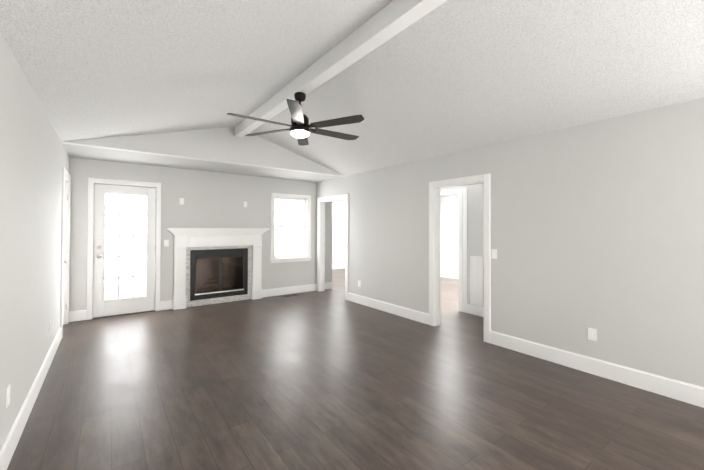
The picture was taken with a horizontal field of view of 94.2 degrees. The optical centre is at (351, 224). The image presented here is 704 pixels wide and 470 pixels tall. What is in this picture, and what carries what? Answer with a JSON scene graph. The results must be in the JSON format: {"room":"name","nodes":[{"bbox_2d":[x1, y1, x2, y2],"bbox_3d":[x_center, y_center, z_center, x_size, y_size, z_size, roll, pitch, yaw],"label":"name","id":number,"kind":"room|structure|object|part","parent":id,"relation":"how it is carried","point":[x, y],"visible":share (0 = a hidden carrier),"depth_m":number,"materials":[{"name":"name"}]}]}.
{"room":"living room","nodes":[
{"label":"living room","id":0,"kind":"room"},
{"bbox_2d":[0,31,68,449],"bbox_3d":[-1.392,0.185,0.961,0.120,2.500,9.900,1,-1,-37],"label":"wall","id":1,"kind":"structure","parent":0,"point":[34,158],"depth_m":2.37,"materials":[{"name":"paint"}]},
{"bbox_2d":[6,384,9,407],"bbox_3d":[-2.091,1.039,1.992,0.009,0.116,0.072,1,-1,-37],"label":"electrical outlet","id":2,"kind":"object","parent":1,"relation":"attached to","point":[7,395],"visible":1,"depth_m":1.98,"materials":[{"name":"white plastic"}]},
{"bbox_2d":[63,181,65,324],"bbox_3d":[-4.042,0.403,4.535,0.037,2.104,0.728,1,-1,-37],"label":"door","id":3,"kind":"structure","parent":1,"relation":"in","point":[64,250],"depth_m":4.77,"materials":[{"name":"white wood"}]},
{"bbox_2d":[60,167,70,338],"bbox_3d":[-4.044,0.358,4.532,0.137,2.212,0.927,1,-1,-37],"label":"door frame","id":4,"kind":"structure","parent":1,"relation":"attached to","point":[65,174],"depth_m":4.84,"materials":[{"name":"white wood"}]},
{"bbox_2d":[69,157,331,310],"bbox_3d":[-2.471,0.242,6.406,4.900,2.500,0.120,1,-1,-37],"label":"wall","id":5,"kind":"structure","parent":0,"point":[214,199],"depth_m":6.06,"materials":[{"name":"paint"}]},
{"bbox_2d":[86,178,160,319],"bbox_3d":[-3.757,0.371,5.434,0.988,2.207,0.137,1,-1,-37],"label":"door frame","id":6,"kind":"structure","parent":5,"relation":"attached to","point":[91,181],"depth_m":5.23,"materials":[{"name":"white wood"}]},
{"bbox_2d":[92,184,155,318],"bbox_3d":[-3.740,0.481,5.420,0.856,1.990,0.180,1,-1,-37],"label":"front door","id":7,"kind":"structure","parent":5,"relation":"in","point":[125,251],"depth_m":5.42,"materials":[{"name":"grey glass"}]},
{"bbox_3d":[-3.744,0.346,5.427,0.581,1.720,0.006,1,-1,-37],"label":"glass","id":8,"kind":"part","parent":7,"relation":"part of","materials":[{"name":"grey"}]},
{"bbox_2d":[164,240,168,245],"bbox_3d":[-3.253,0.317,5.739,0.072,0.116,0.014,1,-1,-37],"label":"light switch","id":9,"kind":"object","parent":5,"relation":"attached to","point":[166,242],"visible":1,"depth_m":5.74,"materials":[{"name":"white plastic"}]},
{"bbox_2d":[270,193,311,262],"bbox_3d":[-1.351,0.067,7.211,0.995,1.485,0.170,1,-1,-37],"label":"window","id":10,"kind":"structure","parent":5,"relation":"in","point":[290,226],"depth_m":7.24,"materials":[{"name":"white glass"}]},
{"bbox_3d":[-1.374,0.055,7.243,0.735,1.240,0.042,1,-1,-37],"label":"glass","id":11,"kind":"part","parent":10,"relation":"part of","materials":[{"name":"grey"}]},
{"bbox_2d":[62,144,338,181],"bbox_3d":[-2.293,-1.073,5.920,4.580,0.120,1.130,1,-1,-37],"label":"ceiling","id":12,"kind":"structure","parent":0,"point":[85,152],"depth_m":5.43,"materials":[{"name":"paint"}]},
{"bbox_2d":[61,127,343,176],"bbox_3d":[-1.918,-1.397,5.423,4.580,0.760,0.120,1,-1,-37],"label":"wall","id":13,"kind":"structure","parent":0,"point":[224,145],"depth_m":5.18,"materials":[{"name":"paint"}]},
{"bbox_2d":[332,200,345,264],"bbox_3d":[-0.893,0.302,11.349,4.500,2.500,0.120,1,-1,-37],"label":"wall","id":14,"kind":"structure","parent":0,"point":[338,229],"depth_m":11.59,"materials":[{"name":"paint"}]},
{"bbox_2d":[0,0,703,175],"bbox_3d":[0.739,-1.428,1.859,4.580,0.760,8.770,1,-1,-37],"label":"ceiling","id":15,"kind":"structure","parent":0,"point":[449,76],"depth_m":2.72,"materials":[{"name":"white paint"}]},
{"bbox_2d":[235,0,446,137],"bbox_3d":[0.720,-1.572,1.921,0.130,0.190,8.650,1,-1,-37],"label":"ridge beam","id":16,"kind":"structure","parent":15,"relation":"attached to","point":[393,18],"depth_m":2.85,"materials":[{"name":"white paint"}]},
{"bbox_2d":[290,92,309,132],"bbox_3d":[-0.582,-1.246,3.661,0.228,0.432,0.228,1,-1,-37],"label":"ceiling fan","id":17,"kind":"object","parent":16,"relation":"hanging from","point":[300,97],"visible":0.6,"depth_m":3.60,"materials":[{"name":"brown metal"}]},
{"bbox_2d":[227,113,287,125],"bbox_3d":[-0.967,-1.093,3.384,0.608,0.033,0.138,1,-1,-34],"label":"blade","id":18,"kind":"object","parent":17,"relation":"attached to","point":[238,115],"depth_m":3.35,"materials":[{"name":"brown wood"}]},
{"bbox_2d":[245,129,288,135],"bbox_3d":[-1.012,-1.088,3.855,0.608,0.033,0.138,0,-1,26],"label":"blade","id":19,"kind":"object","parent":17,"relation":"attached to","point":[281,130],"depth_m":3.84,"materials":[{"name":"brown wood"}]},
{"bbox_2d":[287,99,303,123],"bbox_3d":[-0.536,-1.094,3.189,0.138,0.033,0.608,0,-1,-4],"label":"blade","id":20,"kind":"object","parent":17,"relation":"attached to","point":[295,109],"depth_m":3.12,"materials":[{"name":"grey wood"}]},
{"bbox_2d":[291,130,308,137],"bbox_3d":[-0.583,-1.005,3.658,0.208,0.053,0.208,1,-1,-37],"label":"lamp","id":21,"kind":"object","parent":17,"relation":"attached to","point":[299,133],"visible":1,"depth_m":3.60,"materials":[{"name":"white glass"}]},
{"bbox_2d":[297,137,308,145],"bbox_3d":[-0.629,-1.083,4.130,0.138,0.033,0.608,0,-1,-4],"label":"blade","id":22,"kind":"object","parent":17,"relation":"attached to","point":[301,141],"depth_m":4.23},
{"bbox_2d":[306,115,363,129],"bbox_3d":[-0.187,-1.089,3.481,0.687,0.033,0.138,0,-1,26],"label":"blade","id":23,"kind":"object","parent":17,"relation":"attached to","point":[356,118],"depth_m":3.46,"materials":[{"name":"brown wood"}]},
{"bbox_3d":[-0.450,-1.089,3.599,0.111,0.023,0.069,0,-1,26],"label":"ceiling fan blade bracket","id":24,"kind":"part","parent":23,"relation":"part of","materials":[{"name":"metal"}]},
{"bbox_2d":[311,129,358,139],"bbox_3d":[-0.198,-1.084,3.935,0.608,0.033,0.138,1,-1,-34],"label":"blade","id":25,"kind":"object","parent":17,"relation":"attached to","point":[334,134],"depth_m":3.93,"materials":[{"name":"brown wood"}]},
{"bbox_2d":[7,269,703,469],"bbox_3d":[1.070,1.538,4.931,9.400,0.100,13.700,1,-1,-37],"label":"floor","id":26,"kind":"structure","parent":0,"point":[330,379],"depth_m":2.71,"materials":[{"name":"laminate"}]},
{"bbox_2d":[167,228,269,309],"bbox_3d":[-2.465,0.773,6.189,1.810,1.432,0.223,1,-1,-37],"label":"fireplace","id":27,"kind":"object","parent":26,"relation":"on","point":[231,274],"visible":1,"depth_m":6.18,"materials":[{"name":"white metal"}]},
{"bbox_3d":[-2.513,0.935,6.250,0.888,0.658,0.004,1,-1,-37],"label":"firebox glass","id":28,"kind":"part","parent":27,"relation":"part of","materials":[{"name":"black glass"}]},
{"bbox_2d":[440,196,457,272],"bbox_3d":[4.161,0.282,7.933,0.120,2.500,5.000,1,-1,-37],"label":"wall","id":29,"kind":"structure","parent":0,"point":[448,233],"depth_m":9.59,"materials":[{"name":"paint"}]},
{"bbox_2d":[440,184,483,306],"bbox_3d":[1.622,0.253,6.152,0.120,2.500,5.180,1,-1,-37],"label":"wall","id":30,"kind":"structure","parent":0,"point":[474,220],"depth_m":5.49,"materials":[{"name":"paint"}]},
{"bbox_2d":[470,256,483,305],"bbox_3d":[2.069,0.922,5.432,0.012,0.810,0.240,1,-1,-37],"label":"air vent","id":31,"kind":"object","parent":30,"relation":"in","point":[476,282],"visible":1,"depth_m":5.42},
{"bbox_2d":[316,98,703,386],"bbox_3d":[2.183,0.227,3.627,0.120,2.500,9.900,1,-1,-37],"label":"wall","id":32,"kind":"structure","parent":0,"point":[598,225],"depth_m":3.33,"materials":[{"name":"paint"}]},
{"bbox_2d":[317,194,348,299],"bbox_3d":[-0.379,0.441,7.059,0.157,2.127,1.197,1,-1,-37],"label":"door frame","id":33,"kind":"structure","parent":32,"relation":"attached to","point":[321,201],"depth_m":7.43,"materials":[{"name":"white wood"}]},
{"bbox_2d":[0,264,703,469],"bbox_3d":[1.201,1.407,4.843,8.700,0.160,12.800,1,-1,-37],"label":"baseboard","id":34,"kind":"structure","parent":32,"relation":"attached to","point":[674,389],"depth_m":3.28,"materials":[{"name":"white wood"}]},
{"bbox_2d":[429,173,490,342],"bbox_3d":[1.501,0.419,4.539,0.157,2.127,0.967,1,-1,-37],"label":"door frame","id":35,"kind":"structure","parent":32,"relation":"attached to","point":[435,193],"depth_m":4.83,"materials":[{"name":"white wood"}]},
{"bbox_2d":[491,249,496,258],"bbox_3d":[1.767,0.360,4.070,0.014,0.116,0.072,1,-1,-37],"label":"light switch","id":36,"kind":"object","parent":32,"relation":"attached to","point":[493,253],"visible":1,"depth_m":4.07,"materials":[{"name":"white plastic"}]},
{"bbox_2d":[588,328,596,340],"bbox_3d":[2.380,1.083,3.242,0.009,0.116,0.072,1,-1,-37],"label":"electrical outlet","id":37,"kind":"object","parent":32,"relation":"attached to","point":[592,334],"visible":1,"depth_m":3.24,"materials":[{"name":"white plastic"}]}
]}

